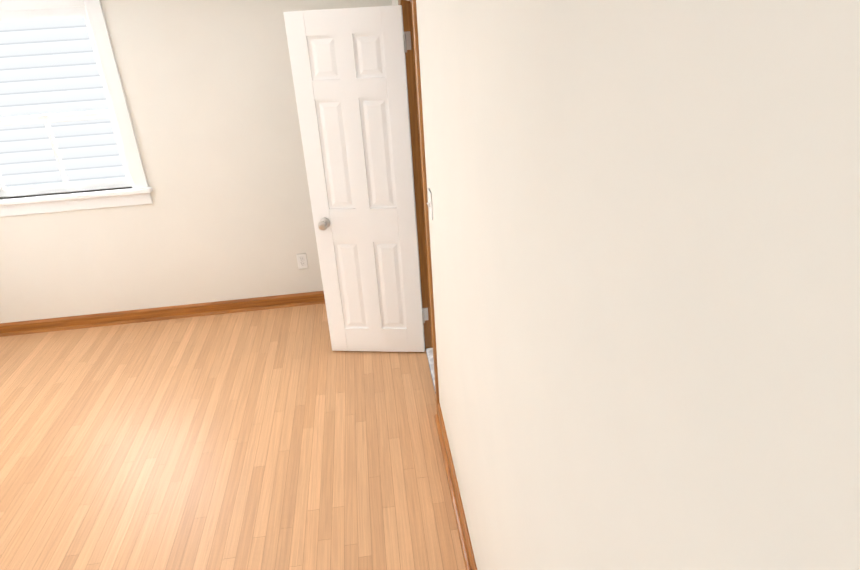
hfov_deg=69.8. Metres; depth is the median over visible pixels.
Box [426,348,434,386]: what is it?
sill
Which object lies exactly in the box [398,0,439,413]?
door frame
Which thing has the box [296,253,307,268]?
electrical outlet
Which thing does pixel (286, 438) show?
floor
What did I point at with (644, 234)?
wall
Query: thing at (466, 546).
baseboard
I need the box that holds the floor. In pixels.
[0,303,465,569]
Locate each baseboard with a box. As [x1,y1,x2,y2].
[0,291,324,336]
[434,403,476,569]
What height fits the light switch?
0.125 m
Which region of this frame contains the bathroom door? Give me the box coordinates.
[283,5,428,351]
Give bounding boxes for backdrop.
[0,17,125,187]
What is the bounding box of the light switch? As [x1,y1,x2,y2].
[427,189,432,219]
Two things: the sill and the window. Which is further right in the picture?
the sill
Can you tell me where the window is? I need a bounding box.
[0,0,152,216]
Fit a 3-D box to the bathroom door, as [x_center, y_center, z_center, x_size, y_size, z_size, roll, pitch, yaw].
[-0.376,-0.490,3.565,0.642,2.030,0.175,0,26,7]
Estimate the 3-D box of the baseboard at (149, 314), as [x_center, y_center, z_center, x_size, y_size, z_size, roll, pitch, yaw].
[-1.974,0.211,4.574,3.720,0.092,0.033,-6,26,-5]
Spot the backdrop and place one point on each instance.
(25, 59)
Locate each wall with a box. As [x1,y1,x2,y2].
[0,0,391,322]
[392,0,859,569]
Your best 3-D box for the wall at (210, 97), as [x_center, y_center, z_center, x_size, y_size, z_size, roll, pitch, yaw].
[-2.046,-0.850,4.144,3.950,2.380,0.115,-6,26,-5]

